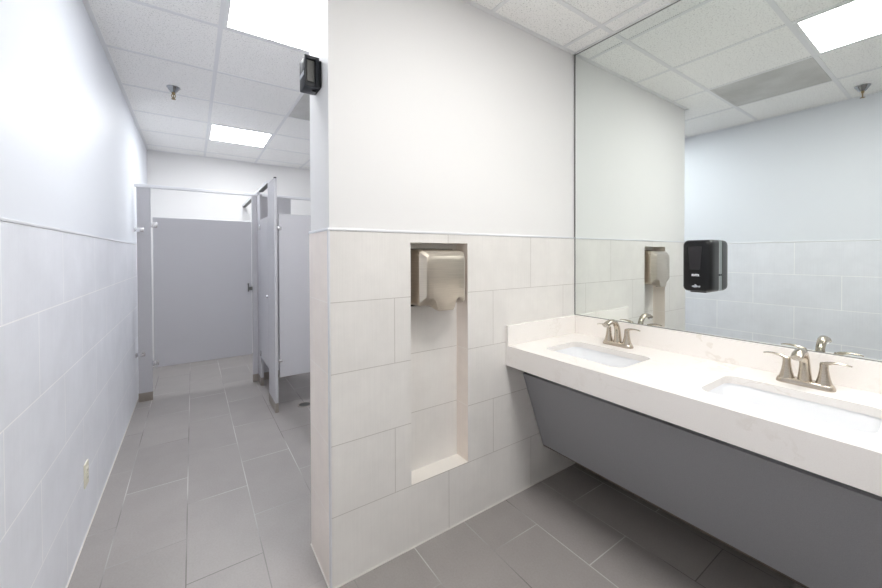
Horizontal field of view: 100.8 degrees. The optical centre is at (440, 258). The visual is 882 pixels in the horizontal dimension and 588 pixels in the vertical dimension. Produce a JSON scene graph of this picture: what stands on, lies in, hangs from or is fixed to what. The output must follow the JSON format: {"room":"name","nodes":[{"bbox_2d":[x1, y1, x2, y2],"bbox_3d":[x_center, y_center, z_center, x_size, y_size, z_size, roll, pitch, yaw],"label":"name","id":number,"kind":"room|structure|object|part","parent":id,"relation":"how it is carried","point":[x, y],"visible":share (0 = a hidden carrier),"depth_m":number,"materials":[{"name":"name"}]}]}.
{"room":"public restroom","nodes":[
{"label":"public restroom","id":0,"kind":"room"},
{"bbox_2d":[0,0,146,587],"bbox_3d":[-1.421,0.018,1.189,0.124,2.719,8.206,-1,1,-34],"label":"wall","id":1,"kind":"structure","parent":0,"point":[73,151],"depth_m":1.48,"materials":[{"name":"white paint"}]},
{"bbox_2d":[84,459,88,488],"bbox_3d":[-1.756,1.067,1.808,0.010,0.116,0.072,-1,1,-34],"label":"wall outlet","id":2,"kind":"object","parent":1,"relation":"attached to","point":[86,465],"visible":1,"depth_m":1.79,"materials":[{"name":"beige plastic"}]},
{"bbox_2d":[147,150,310,366],"bbox_3d":[-2.602,-0.022,5.276,2.774,2.719,0.120,-1,1,-34],"label":"wall","id":3,"kind":"structure","parent":0,"point":[163,168],"depth_m":4.88,"materials":[{"name":"white paint"}]},
{"bbox_2d":[82,0,678,169],"bbox_3d":[-0.331,-1.352,1.921,2.774,0.063,8.206,-1,1,-34],"label":"ceiling","id":4,"kind":"structure","parent":0,"point":[227,77],"depth_m":2.45,"materials":[{"name":"tile"}]},
{"bbox_2d":[166,85,180,99],"bbox_3d":[-2.077,-1.281,2.834,0.090,0.093,0.090,-1,1,-34],"label":"sprinkler","id":5,"kind":"object","parent":4,"relation":"attached to","point":[173,89],"visible":1,"depth_m":2.82,"materials":[{"name":"silver metal"}]},
{"bbox_2d":[208,124,272,147],"bbox_3d":[-2.213,-1.339,4.017,0.576,0.008,0.586,-1,1,-34],"label":"recessed light","id":6,"kind":"object","parent":4,"relation":"in","point":[216,132],"visible":1,"depth_m":4.00,"materials":[{"name":"white plastic"}]},
{"bbox_2d":[223,0,308,52],"bbox_3d":[-0.839,-1.323,2.001,0.576,0.008,0.586,-1,1,-34],"label":"recessed light","id":7,"kind":"object","parent":4,"relation":"in","point":[283,22],"visible":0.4,"depth_m":2.02,"materials":[{"name":"white plastic"}]},
{"bbox_2d":[288,93,309,120],"bbox_3d":[-1.030,-1.336,3.347,0.576,0.008,0.586,-1,1,-34],"label":"ceiling vent","id":8,"kind":"object","parent":4,"relation":"in","point":[301,110],"visible":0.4,"depth_m":3.27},
{"bbox_2d":[68,353,803,587],"bbox_3d":[-0.321,1.405,1.950,2.774,0.080,8.206,-1,1,-34],"label":"floor","id":9,"kind":"structure","parent":0,"point":[208,485],"depth_m":1.88,"materials":[{"name":"tile"}]},
{"bbox_2d":[134,187,152,401],"bbox_3d":[-2.814,0.344,3.452,0.122,2.028,0.059,-1,1,-34],"label":"pilaster","id":10,"kind":"object","parent":9,"relation":"on","point":[143,195],"visible":1,"depth_m":3.46,"materials":[{"name":"grey laminate"}]},
{"bbox_2d":[151,217,251,367],"bbox_3d":[-2.411,0.325,3.731,0.861,1.445,0.048,-1,1,-34],"label":"door","id":11,"kind":"structure","parent":10,"relation":"attached to","point":[202,269],"depth_m":3.71,"materials":[{"name":"grey laminate"}]},
{"bbox_2d":[251,196,257,381],"bbox_3d":[-2.040,0.335,3.998,0.052,2.028,0.028,-1,1,-34],"label":"pilaster","id":12,"kind":"object","parent":9,"relation":"on","point":[253,198],"visible":1,"depth_m":3.99,"materials":[{"name":"grey laminate"}]},
{"bbox_2d":[257,194,263,385],"bbox_3d":[-1.957,0.336,3.948,0.028,2.028,0.204,-1,1,-34],"label":"pilaster","id":13,"kind":"object","parent":9,"relation":"on","point":[259,197],"visible":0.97,"depth_m":3.91,"materials":[{"name":"grey laminate"}]},
{"bbox_2d":[259,217,268,367],"bbox_3d":[-1.770,0.324,3.663,0.038,1.445,0.487,-1,1,-34],"label":"door","id":14,"kind":"structure","parent":13,"relation":"attached to","point":[263,227],"depth_m":3.63,"materials":[{"name":"grey laminate"}]},
{"bbox_2d":[267,177,278,412],"bbox_3d":[-1.532,0.322,3.325,0.028,2.066,0.316,-1,1,-34],"label":"pilaster","id":15,"kind":"object","parent":9,"relation":"on","point":[272,185],"visible":1,"depth_m":3.24,"materials":[{"name":"grey laminate"}]},
{"bbox_2d":[243,180,269,207],"bbox_3d":[-2.187,-0.722,4.269,0.039,0.039,1.998,-1,1,-34],"label":"rail","id":16,"kind":"object","parent":15,"relation":"on","point":[264,186],"visible":0.71,"depth_m":3.82,"materials":[{"name":"silver metal"}]},
{"bbox_2d":[262,197,290,379],"bbox_3d":[-1.860,0.333,4.123,0.321,2.028,0.028,-1,1,-34],"label":"pilaster","id":17,"kind":"object","parent":9,"relation":"on","point":[283,205],"visible":0.09,"depth_m":4.12,"materials":[{"name":"grey laminate"}]},
{"bbox_2d":[134,183,310,200],"bbox_3d":[-1.833,-0.696,4.131,2.523,0.030,0.041,-1,1,-34],"label":"rail","id":18,"kind":"object","parent":17,"relation":"on","point":[135,184],"visible":0.56,"depth_m":3.74,"materials":[{"name":"silver metal"}]},
{"bbox_2d":[277,214,310,376],"bbox_3d":[-0.839,0.325,3.632,1.460,1.449,0.033,-1,1,-34],"label":"divider","id":19,"kind":"object","parent":17,"relation":"attached to","point":[293,236],"visible":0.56,"depth_m":3.29,"materials":[{"name":"grey laminate"}]},
{"bbox_2d":[297,402,309,406],"bbox_3d":[-1.262,1.351,3.375,0.124,0.004,0.124,-1,1,-34],"label":"floor drain","id":20,"kind":"object","parent":9,"relation":"on","point":[302,404],"visible":0.88,"depth_m":3.37,"materials":[{"name":"silver metal"}]},
{"bbox_2d":[308,0,574,587],"bbox_3d":[0.131,0.003,2.068,1.636,2.719,0.300,-1,1,-34],"label":"wall","id":21,"kind":"structure","parent":0,"point":[435,124],"depth_m":1.77,"materials":[{"name":"white tile"}]},
{"bbox_2d":[300,54,321,94],"bbox_3d":[-0.567,-0.788,1.580,0.071,0.136,0.095,-1,1,-34],"label":"air freshener","id":22,"kind":"object","parent":21,"relation":"attached to","point":[310,66],"visible":1,"depth_m":1.55,"materials":[{"name":"black plastic"}]},
{"bbox_3d":[-0.541,-0.787,1.598,0.009,0.114,0.095,-1,1,-34],"label":"plate","id":23,"kind":"part","parent":22,"relation":"part of","materials":[{"name":"black plastic"}]},
{"bbox_2d":[410,249,464,310],"bbox_3d":[-0.018,0.101,1.811,0.286,0.300,0.156,-1,1,-34],"label":"dryer","id":24,"kind":"object","parent":21,"relation":"attached to","point":[437,275],"visible":0.88,"depth_m":1.73,"materials":[{"name":"silver metal"}]},
{"bbox_2d":[523,372,881,587],"bbox_3d":[1.063,0.878,1.448,0.200,0.546,1.785,-1,1,-34],"label":"panel","id":25,"kind":"object","parent":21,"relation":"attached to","point":[813,530],"visible":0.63,"depth_m":1.38,"materials":[{"name":"grey laminate"}]},
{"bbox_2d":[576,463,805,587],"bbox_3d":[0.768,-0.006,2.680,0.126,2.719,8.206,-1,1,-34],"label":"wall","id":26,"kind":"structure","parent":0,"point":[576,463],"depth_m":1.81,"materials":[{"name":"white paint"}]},
{"bbox_2d":[506,332,881,496],"bbox_3d":[1.126,0.548,1.490,0.627,0.112,1.788,-1,1,-34],"label":"countertop","id":27,"kind":"structure","parent":26,"relation":"attached to","point":[672,387],"depth_m":1.34,"materials":[{"name":"white stone"}]},
{"bbox_2d":[555,347,641,367],"bbox_3d":[0.798,0.595,1.886,0.340,0.149,0.482,-1,1,-34],"label":"sink","id":28,"kind":"object","parent":27,"relation":"in","point":[584,353],"visible":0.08,"depth_m":2.02,"materials":[{"name":"white ceramic"}]},
{"bbox_2d":[598,319,639,348],"bbox_3d":[0.946,0.411,2.009,0.152,0.152,0.247,-1,1,-34],"label":"faucet","id":29,"kind":"object","parent":27,"relation":"on","point":[617,341],"visible":1,"depth_m":2.01,"materials":[{"name":"silver metal"}]},
{"bbox_3d":[0.957,0.428,2.080,0.049,0.085,0.049,-1,1,-34],"label":"handle","id":30,"kind":"part","parent":29,"relation":"part of","materials":[{"name":"silver metal"}]},
{"bbox_3d":[0.944,0.405,2.008,0.147,0.140,0.045,-1,1,-34],"label":"spout","id":31,"kind":"part","parent":29,"relation":"part of","materials":[{"name":"silver metal"}]},
{"bbox_3d":[0.987,0.476,2.037,0.055,0.022,0.168,-1,1,-34],"label":"plate","id":32,"kind":"part","parent":29,"relation":"part of","materials":[{"name":"silver metal"}]},
{"bbox_3d":[1.016,0.428,1.994,0.049,0.085,0.049,-1,1,-34],"label":"handle","id":33,"kind":"part","parent":29,"relation":"part of","materials":[{"name":"silver metal"}]},
{"bbox_2d":[708,383,881,432],"bbox_3d":[1.211,0.600,1.280,0.340,0.149,0.482,-1,1,-34],"label":"sink","id":34,"kind":"object","parent":27,"relation":"in","point":[855,421],"visible":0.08,"depth_m":1.35,"materials":[{"name":"white ceramic"}]},
{"bbox_2d":[763,348,852,391],"bbox_3d":[1.370,0.416,1.387,0.152,0.152,0.247,-1,1,-34],"label":"faucet","id":35,"kind":"object","parent":27,"relation":"on","point":[823,382],"visible":1,"depth_m":1.40,"materials":[{"name":"silver metal"}]},
{"bbox_3d":[1.363,0.395,1.483,0.024,0.025,0.081,-1,1,-34],"label":"lever","id":36,"kind":"part","parent":35,"relation":"part of","materials":[{"name":"silver metal"}]},
{"bbox_3d":[1.381,0.433,1.458,0.049,0.085,0.049,-1,1,-34],"label":"handle","id":37,"kind":"part","parent":35,"relation":"part of","materials":[{"name":"silver metal"}]},
{"bbox_3d":[1.368,0.410,1.386,0.147,0.140,0.045,-1,1,-34],"label":"spout","id":38,"kind":"part","parent":35,"relation":"part of","materials":[{"name":"silver metal"}]},
{"bbox_3d":[1.411,0.481,1.415,0.055,0.022,0.168,-1,1,-34],"label":"plate","id":39,"kind":"part","parent":35,"relation":"part of","materials":[{"name":"silver metal"}]},
{"bbox_3d":[1.440,0.434,1.372,0.049,0.085,0.049,-1,1,-34],"label":"handle","id":40,"kind":"part","parent":35,"relation":"part of","materials":[{"name":"silver metal"}]},
{"bbox_3d":[1.457,0.396,1.346,0.024,0.025,0.081,-1,1,-34],"label":"lever","id":41,"kind":"part","parent":35,"relation":"part of","materials":[{"name":"silver metal"}]},
{"bbox_2d":[506,315,881,393],"bbox_3d":[1.126,0.436,1.489,0.627,0.112,1.788,-1,1,-34],"label":"backsplash","id":42,"kind":"structure","parent":26,"relation":"attached to","point":[866,375],"depth_m":1.76,"materials":[{"name":"white stone"}]},
{"bbox_3d":[0.620,0.430,2.214,0.607,0.112,0.020,-1,1,-34],"label":"panel","id":43,"kind":"part","parent":42,"relation":"part of","materials":[{"name":"white stone"}]},
{"bbox_2d":[574,0,881,361],"bbox_3d":[1.397,-0.473,1.637,0.010,1.700,1.838,-1,1,-34],"label":"mirror","id":44,"kind":"object","parent":26,"relation":"attached to","point":[754,127],"visible":1,"depth_m":1.67,"materials":[{"name":"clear mirror"}]},
{"bbox_2d":[683,240,720,292],"bbox_3d":[1.252,0.037,1.757,0.109,0.251,0.126,-1,1,-34],"label":"soap dispenser","id":45,"kind":"object","parent":44,"relation":"attached to","point":[701,258],"visible":1,"depth_m":1.72,"materials":[{"name":"black plastic"}]},
{"bbox_3d":[1.288,0.035,1.783,0.021,0.241,0.122,-1,1,-34],"label":"plate","id":46,"kind":"part","parent":45,"relation":"part of","materials":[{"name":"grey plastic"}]}
]}

